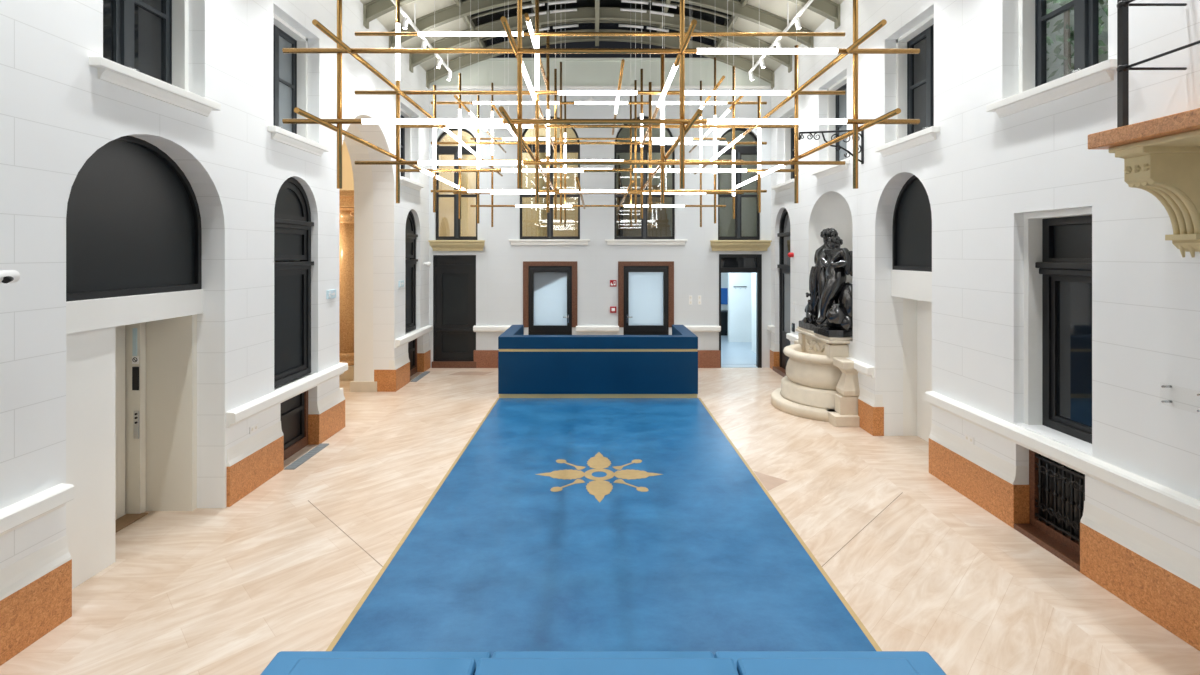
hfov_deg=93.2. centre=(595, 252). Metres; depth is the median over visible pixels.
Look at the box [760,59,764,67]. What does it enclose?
track spotlight
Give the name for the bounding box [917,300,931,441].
wall
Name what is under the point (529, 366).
reception desk
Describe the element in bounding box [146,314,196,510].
wall
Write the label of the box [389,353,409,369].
trim
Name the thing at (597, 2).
ridge beam
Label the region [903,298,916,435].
wall
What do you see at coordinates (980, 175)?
wall
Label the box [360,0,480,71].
ceiling
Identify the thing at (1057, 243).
window
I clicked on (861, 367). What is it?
trim
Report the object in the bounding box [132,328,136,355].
glass strip
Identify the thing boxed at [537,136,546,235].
column
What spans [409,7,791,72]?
rib
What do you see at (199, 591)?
floor
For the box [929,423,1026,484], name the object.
trim
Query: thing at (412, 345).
window
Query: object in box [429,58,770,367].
wall
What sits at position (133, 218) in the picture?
window
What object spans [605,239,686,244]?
trim
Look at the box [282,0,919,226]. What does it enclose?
chandelier
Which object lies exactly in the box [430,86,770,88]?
trim
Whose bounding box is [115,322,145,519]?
door
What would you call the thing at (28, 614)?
baseboard
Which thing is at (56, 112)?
wall
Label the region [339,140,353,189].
wall
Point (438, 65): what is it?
track spotlight
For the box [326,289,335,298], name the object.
exit sign
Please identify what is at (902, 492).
trim
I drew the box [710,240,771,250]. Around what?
trim
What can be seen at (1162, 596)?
baseboard
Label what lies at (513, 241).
trim
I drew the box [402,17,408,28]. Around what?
track spotlight
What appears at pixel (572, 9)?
blind cassette
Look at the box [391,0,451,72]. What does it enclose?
track
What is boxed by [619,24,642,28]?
blind cassette
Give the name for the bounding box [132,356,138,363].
prohibition sign
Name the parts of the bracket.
wall plate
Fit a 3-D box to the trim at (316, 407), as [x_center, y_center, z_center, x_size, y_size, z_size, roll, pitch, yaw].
[-4.037,2.223,8.550,0.145,0.185,0.832,0,0,0]
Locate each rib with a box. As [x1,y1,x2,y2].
[363,0,839,28]
[389,0,813,47]
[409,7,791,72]
[426,29,773,88]
[482,20,718,40]
[657,0,670,36]
[714,0,747,47]
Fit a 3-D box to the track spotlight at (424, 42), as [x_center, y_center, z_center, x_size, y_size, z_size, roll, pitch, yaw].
[-3.326,-4.011,10.950,0.109,0.198,0.080,0,0,0]
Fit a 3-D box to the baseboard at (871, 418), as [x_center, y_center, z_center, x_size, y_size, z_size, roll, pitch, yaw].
[4.247,2.533,8.765,0.163,0.435,0.494,0,0,0]
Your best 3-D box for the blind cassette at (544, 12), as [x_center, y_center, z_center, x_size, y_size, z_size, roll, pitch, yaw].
[-1.290,-5.096,12.110,0.460,0.114,0.060,0,0,0]
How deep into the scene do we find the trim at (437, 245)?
13.46 m
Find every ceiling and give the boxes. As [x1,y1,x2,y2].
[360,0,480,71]
[720,0,843,71]
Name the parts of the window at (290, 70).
frame, pane, sash, sill moulding, sill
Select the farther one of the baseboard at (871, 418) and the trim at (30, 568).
the baseboard at (871, 418)
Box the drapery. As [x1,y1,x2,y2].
[809,266,824,294]
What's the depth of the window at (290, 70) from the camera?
7.92 m
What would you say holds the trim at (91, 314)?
attached to the wall at (56, 112)
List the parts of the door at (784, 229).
frame, pane, fanlight pane, pane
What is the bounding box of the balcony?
[1088,0,1199,256]
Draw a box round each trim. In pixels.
[0,483,73,536]
[0,535,70,600]
[66,289,202,333]
[226,362,347,427]
[227,421,282,466]
[308,500,382,566]
[310,388,344,413]
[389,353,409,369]
[395,325,432,347]
[428,240,484,250]
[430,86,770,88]
[473,325,509,331]
[509,239,589,244]
[576,326,618,331]
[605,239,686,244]
[685,326,720,331]
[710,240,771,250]
[767,325,774,332]
[770,342,778,351]
[786,333,797,342]
[822,492,902,566]
[847,357,874,377]
[858,387,882,406]
[925,391,1199,526]
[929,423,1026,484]
[1080,501,1199,587]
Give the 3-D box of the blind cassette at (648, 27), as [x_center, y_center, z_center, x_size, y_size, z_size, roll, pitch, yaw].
[1.410,-5.108,12.950,0.500,0.116,0.060,0,0,0]
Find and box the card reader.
[132,367,138,389]
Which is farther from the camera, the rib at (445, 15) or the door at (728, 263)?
the door at (728, 263)
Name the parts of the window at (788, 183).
sill, sill moulding, frame, sash, pane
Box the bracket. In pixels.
[798,130,863,163]
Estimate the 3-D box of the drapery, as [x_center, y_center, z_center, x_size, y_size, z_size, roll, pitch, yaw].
[4.070,0.507,10.272,0.380,0.535,0.427,0,0,0]
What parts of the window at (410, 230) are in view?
panel, panel, fanlight panel, panel moulding, panel moulding, fanlight moulding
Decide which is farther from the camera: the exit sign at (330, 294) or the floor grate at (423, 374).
the floor grate at (423, 374)
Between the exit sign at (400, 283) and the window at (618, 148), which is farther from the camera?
the window at (618, 148)
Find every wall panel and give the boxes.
[721,288,727,303]
[891,270,931,301]
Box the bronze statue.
[799,228,852,337]
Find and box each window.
[66,135,201,301]
[89,0,220,116]
[267,13,328,155]
[274,177,313,387]
[281,390,307,459]
[400,108,424,190]
[405,210,417,332]
[408,338,416,376]
[436,128,476,239]
[520,116,579,238]
[614,116,674,238]
[718,128,759,239]
[772,113,793,192]
[811,75,849,178]
[875,14,939,156]
[892,175,931,271]
[986,0,1116,117]
[1014,449,1084,571]
[1024,207,1091,443]
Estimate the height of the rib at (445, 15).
1.370 m
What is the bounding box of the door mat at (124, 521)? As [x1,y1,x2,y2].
[115,513,147,532]
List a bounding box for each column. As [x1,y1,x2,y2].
[339,208,353,379]
[457,136,469,235]
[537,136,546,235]
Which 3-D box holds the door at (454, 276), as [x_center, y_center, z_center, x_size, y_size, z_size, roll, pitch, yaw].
[-3.394,1.400,13.670,1.071,2.700,0.260,0,0,0]
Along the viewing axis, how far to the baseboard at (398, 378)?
11.38 m
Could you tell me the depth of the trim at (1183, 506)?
4.80 m
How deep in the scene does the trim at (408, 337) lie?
12.13 m
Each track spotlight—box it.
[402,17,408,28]
[421,40,426,47]
[436,59,440,67]
[447,71,451,80]
[749,71,753,80]
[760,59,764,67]
[776,40,780,47]
[795,17,800,28]
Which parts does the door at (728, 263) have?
transom pane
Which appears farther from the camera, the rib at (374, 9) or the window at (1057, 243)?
the rib at (374, 9)
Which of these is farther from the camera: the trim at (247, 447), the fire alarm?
the fire alarm
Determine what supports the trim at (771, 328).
attached to the wall at (980, 175)
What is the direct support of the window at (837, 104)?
in the wall at (980, 175)
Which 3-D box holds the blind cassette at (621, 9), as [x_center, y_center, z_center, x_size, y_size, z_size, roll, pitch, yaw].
[0.800,-5.178,12.110,0.560,0.085,0.060,0,0,0]
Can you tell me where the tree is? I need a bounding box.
[1047,0,1107,77]
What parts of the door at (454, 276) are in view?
transom panel, lock rail, panel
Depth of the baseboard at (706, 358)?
13.55 m
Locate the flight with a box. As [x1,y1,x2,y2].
[622,185,670,235]
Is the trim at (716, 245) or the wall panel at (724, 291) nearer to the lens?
the trim at (716, 245)
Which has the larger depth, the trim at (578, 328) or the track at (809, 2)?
the trim at (578, 328)
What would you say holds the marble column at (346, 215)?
on the floor
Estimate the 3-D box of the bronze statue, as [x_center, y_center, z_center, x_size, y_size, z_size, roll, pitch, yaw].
[4.117,0.480,10.106,0.667,1.859,1.583,0,0,0]
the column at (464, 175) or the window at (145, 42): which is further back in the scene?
the column at (464, 175)
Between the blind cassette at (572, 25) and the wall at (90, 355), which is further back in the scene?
the blind cassette at (572, 25)
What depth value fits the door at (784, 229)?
13.05 m
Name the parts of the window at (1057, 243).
sash, pane, pane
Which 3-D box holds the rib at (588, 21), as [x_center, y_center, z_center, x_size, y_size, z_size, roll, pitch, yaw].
[0.100,-5.099,13.020,5.500,0.483,0.036,0,0,0]
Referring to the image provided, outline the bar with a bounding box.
[471,0,730,19]
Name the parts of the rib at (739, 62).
foot plate, foot plate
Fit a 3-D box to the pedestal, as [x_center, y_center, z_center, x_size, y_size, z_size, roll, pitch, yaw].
[3.720,2.078,10.150,1.080,1.345,2.380,0,0,0]
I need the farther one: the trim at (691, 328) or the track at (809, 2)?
the trim at (691, 328)
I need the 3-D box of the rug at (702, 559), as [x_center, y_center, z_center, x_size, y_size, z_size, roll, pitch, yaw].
[0.055,2.748,5.675,3.760,0.004,10.150,0,0,0]
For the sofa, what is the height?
0.775 m
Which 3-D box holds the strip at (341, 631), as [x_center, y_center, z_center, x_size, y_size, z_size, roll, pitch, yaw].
[-1.845,2.747,5.675,0.040,0.006,10.150,0,0,0]
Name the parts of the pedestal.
pedestal cornice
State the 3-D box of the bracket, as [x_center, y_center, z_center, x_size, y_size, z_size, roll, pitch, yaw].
[3.688,-1.700,8.920,1.025,0.600,0.060,0,0,0]
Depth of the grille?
5.35 m
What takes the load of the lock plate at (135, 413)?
attached to the door at (130, 453)
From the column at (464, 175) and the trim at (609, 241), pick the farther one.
the column at (464, 175)
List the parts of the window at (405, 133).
pane, sash, frame, sill moulding, sill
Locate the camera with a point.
(6, 276)
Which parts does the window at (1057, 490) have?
panel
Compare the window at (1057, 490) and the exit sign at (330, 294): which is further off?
the exit sign at (330, 294)
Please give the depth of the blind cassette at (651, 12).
12.08 m
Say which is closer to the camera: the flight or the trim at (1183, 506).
the trim at (1183, 506)
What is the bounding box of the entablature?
[339,190,353,207]
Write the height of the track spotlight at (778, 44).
0.198 m
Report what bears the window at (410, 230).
in the wall at (56, 112)
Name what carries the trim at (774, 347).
attached to the wall at (980, 175)
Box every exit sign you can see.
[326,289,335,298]
[398,280,403,286]
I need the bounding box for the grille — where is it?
[1035,454,1084,544]
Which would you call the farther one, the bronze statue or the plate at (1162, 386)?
the bronze statue
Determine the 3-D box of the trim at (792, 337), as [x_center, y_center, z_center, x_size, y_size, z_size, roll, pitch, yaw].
[4.165,1.805,11.585,0.130,0.170,1.270,0,0,0]
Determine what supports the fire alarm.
attached to the wall at (499, 267)
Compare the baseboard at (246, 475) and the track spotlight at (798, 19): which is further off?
the track spotlight at (798, 19)
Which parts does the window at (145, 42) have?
pane, sash, pane, sash, sill moulding, sill, frame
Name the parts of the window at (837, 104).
sill, sill moulding, frame, sash, pane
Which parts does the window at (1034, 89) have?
frame, sill, sill moulding, sash, sash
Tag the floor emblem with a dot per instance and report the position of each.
(599, 488)
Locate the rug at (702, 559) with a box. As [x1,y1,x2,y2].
[332,398,875,657]
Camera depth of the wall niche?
10.79 m
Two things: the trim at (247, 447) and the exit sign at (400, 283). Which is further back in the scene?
the exit sign at (400, 283)
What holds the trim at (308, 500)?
on the floor
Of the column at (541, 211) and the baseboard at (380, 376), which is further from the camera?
the column at (541, 211)
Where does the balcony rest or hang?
attached to the wall at (980, 175)
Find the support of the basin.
in the pedestal
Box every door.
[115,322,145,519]
[432,255,475,367]
[523,261,576,334]
[618,261,673,334]
[719,254,761,367]
[773,209,789,376]
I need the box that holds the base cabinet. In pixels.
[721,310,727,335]
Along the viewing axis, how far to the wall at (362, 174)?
11.25 m
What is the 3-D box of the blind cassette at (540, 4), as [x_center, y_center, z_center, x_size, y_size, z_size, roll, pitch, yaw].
[-1.290,-5.096,11.690,0.460,0.114,0.060,0,0,0]
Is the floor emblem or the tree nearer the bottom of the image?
the floor emblem
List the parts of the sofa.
seat, backrest, seat, backrest, backrest, seat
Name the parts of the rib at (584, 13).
foot plate, foot plate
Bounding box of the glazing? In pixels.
[462,0,740,46]
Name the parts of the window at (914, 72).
sill, sill moulding, sash, pane, frame, sash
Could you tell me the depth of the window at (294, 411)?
7.84 m
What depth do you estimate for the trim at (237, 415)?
7.08 m
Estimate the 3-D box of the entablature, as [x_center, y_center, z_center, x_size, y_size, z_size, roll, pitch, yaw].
[-5.500,-1.160,14.100,0.900,0.340,4.200,0,0,0]
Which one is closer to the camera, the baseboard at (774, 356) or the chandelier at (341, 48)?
the chandelier at (341, 48)
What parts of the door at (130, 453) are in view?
post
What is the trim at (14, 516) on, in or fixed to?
attached to the wall at (56, 112)
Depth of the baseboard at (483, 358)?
13.55 m
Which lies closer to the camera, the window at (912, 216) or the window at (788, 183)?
the window at (912, 216)
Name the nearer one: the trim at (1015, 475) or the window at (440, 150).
the trim at (1015, 475)
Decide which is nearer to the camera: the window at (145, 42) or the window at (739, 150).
the window at (145, 42)
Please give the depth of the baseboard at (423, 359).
13.09 m
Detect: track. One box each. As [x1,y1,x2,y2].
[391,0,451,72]
[749,0,813,72]
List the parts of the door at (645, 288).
pane, glazing frame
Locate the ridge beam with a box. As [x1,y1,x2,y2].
[595,0,599,45]
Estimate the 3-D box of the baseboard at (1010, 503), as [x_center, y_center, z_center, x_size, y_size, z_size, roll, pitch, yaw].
[4.247,2.533,6.380,0.163,0.435,1.444,0,0,0]
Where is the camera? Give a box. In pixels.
[0,270,19,282]
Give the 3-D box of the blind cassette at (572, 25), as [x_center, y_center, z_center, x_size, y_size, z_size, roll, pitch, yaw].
[-0.690,-5.169,12.950,0.580,0.093,0.060,0,0,0]
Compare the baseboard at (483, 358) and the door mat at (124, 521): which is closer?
the door mat at (124, 521)
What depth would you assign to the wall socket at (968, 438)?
6.36 m
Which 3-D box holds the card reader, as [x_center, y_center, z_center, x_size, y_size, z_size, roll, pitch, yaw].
[-4.832,1.317,5.952,0.065,0.245,0.013,0,0,0]
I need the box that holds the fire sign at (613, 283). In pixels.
[610,280,616,286]
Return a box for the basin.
[786,358,841,390]
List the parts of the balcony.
rail post, moulding, rail, rail, rail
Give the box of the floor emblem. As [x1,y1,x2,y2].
[535,452,662,502]
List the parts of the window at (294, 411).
panel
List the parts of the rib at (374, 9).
foot plate, foot plate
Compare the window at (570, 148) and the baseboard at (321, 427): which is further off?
the window at (570, 148)
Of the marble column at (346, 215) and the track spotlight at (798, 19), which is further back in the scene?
the marble column at (346, 215)
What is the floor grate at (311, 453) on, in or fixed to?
on the floor
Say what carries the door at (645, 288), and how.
in the wall at (499, 267)
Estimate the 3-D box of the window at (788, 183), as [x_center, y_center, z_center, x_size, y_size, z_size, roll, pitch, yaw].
[4.350,-2.250,12.535,0.500,1.700,1.430,0,0,0]
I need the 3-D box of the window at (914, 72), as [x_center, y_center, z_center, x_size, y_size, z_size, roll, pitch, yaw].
[4.350,-2.250,7.635,0.500,1.700,1.430,0,0,0]
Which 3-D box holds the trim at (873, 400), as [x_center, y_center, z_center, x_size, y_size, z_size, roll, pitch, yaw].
[4.237,2.223,8.765,0.145,0.185,0.482,0,0,0]
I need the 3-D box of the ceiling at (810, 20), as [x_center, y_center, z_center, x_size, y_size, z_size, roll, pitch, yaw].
[3.585,-4.567,5.850,1.470,0.718,16.100,0,0,0]
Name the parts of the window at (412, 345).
panel, frame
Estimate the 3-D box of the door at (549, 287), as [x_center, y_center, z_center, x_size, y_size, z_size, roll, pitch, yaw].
[-1.097,1.470,13.604,1.303,2.540,0.191,0,0,0]
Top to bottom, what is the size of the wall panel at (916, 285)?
0.400 m
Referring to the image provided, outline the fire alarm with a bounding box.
[610,306,615,312]
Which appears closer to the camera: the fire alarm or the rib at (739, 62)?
the rib at (739, 62)
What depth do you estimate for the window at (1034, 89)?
5.35 m
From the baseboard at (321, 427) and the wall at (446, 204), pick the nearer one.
the baseboard at (321, 427)
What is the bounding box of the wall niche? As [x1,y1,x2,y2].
[809,191,852,337]
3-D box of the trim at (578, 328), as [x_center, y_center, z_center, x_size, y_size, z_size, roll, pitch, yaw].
[0.036,1.815,13.560,1.031,0.150,0.120,0,0,0]
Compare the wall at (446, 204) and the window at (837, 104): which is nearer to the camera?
the window at (837, 104)
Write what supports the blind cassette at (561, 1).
attached to the glazing
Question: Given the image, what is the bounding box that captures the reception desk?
[498,325,697,397]
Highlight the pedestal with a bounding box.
[771,326,859,426]
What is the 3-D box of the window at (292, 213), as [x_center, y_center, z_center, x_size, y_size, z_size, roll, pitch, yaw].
[-4.135,0.347,7.605,0.170,2.745,1.110,0,0,0]
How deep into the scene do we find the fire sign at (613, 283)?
13.59 m
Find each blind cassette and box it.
[522,3,544,8]
[528,11,545,16]
[533,27,549,31]
[548,0,576,4]
[550,8,576,13]
[553,24,578,28]
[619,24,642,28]
[620,8,646,12]
[621,0,648,3]
[647,26,668,31]
[650,11,673,16]
[652,2,676,8]
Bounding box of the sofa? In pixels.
[260,651,945,674]
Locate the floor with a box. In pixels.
[0,336,1199,674]
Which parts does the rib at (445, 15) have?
foot plate, foot plate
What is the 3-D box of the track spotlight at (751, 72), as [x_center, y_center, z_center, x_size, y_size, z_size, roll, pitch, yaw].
[3.526,-4.011,12.850,0.109,0.198,0.080,0,0,0]
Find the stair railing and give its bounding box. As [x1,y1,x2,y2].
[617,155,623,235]
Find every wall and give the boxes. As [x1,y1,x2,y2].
[0,0,428,569]
[66,327,114,588]
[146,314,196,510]
[274,124,372,381]
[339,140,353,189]
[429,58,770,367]
[439,124,755,235]
[721,273,755,352]
[771,0,1199,558]
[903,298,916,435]
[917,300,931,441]
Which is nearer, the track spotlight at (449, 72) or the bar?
the bar
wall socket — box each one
[249,423,257,433]
[965,433,973,444]
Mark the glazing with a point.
(492, 17)
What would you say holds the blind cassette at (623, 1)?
attached to the glazing
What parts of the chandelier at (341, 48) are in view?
rod, rod, rod, rod, rod, rod, rod, rod, rod, rod, rod, rod, rod, rod, rod, rod, rod, rod, rod, rod, rod, rod, rod, rod, rod, rod, rod, rod, rod, rod, rod, rod, rod, rod, rod, rod, rod, rod, rod, rod, rod, rod, rod, rod, rod, rod, rod, rod, rod, rod, rod, rod, rod, rod, rod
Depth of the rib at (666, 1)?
11.95 m
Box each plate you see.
[133,411,138,438]
[1161,385,1199,411]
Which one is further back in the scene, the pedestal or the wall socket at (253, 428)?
the pedestal
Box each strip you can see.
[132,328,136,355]
[326,398,498,650]
[699,398,881,650]
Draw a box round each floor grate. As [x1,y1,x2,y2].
[284,443,328,469]
[410,371,429,381]
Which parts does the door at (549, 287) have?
glazing frame, pane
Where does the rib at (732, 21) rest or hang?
attached to the rib at (445, 15)
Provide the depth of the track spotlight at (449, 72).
12.82 m
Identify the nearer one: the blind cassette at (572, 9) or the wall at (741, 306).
the blind cassette at (572, 9)
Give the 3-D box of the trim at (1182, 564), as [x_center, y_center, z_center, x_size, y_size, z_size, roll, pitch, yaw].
[4.237,2.223,1.435,0.145,0.185,6.882,0,0,0]
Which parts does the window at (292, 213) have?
panel, panel, fanlight panel, panel moulding, panel moulding, fanlight moulding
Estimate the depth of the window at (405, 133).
12.71 m
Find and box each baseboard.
[0,559,71,665]
[226,435,283,506]
[308,400,344,444]
[350,370,387,391]
[388,362,409,391]
[417,350,430,371]
[474,350,498,367]
[697,350,719,367]
[770,350,778,368]
[858,399,883,435]
[929,438,1029,527]
[1080,522,1199,650]

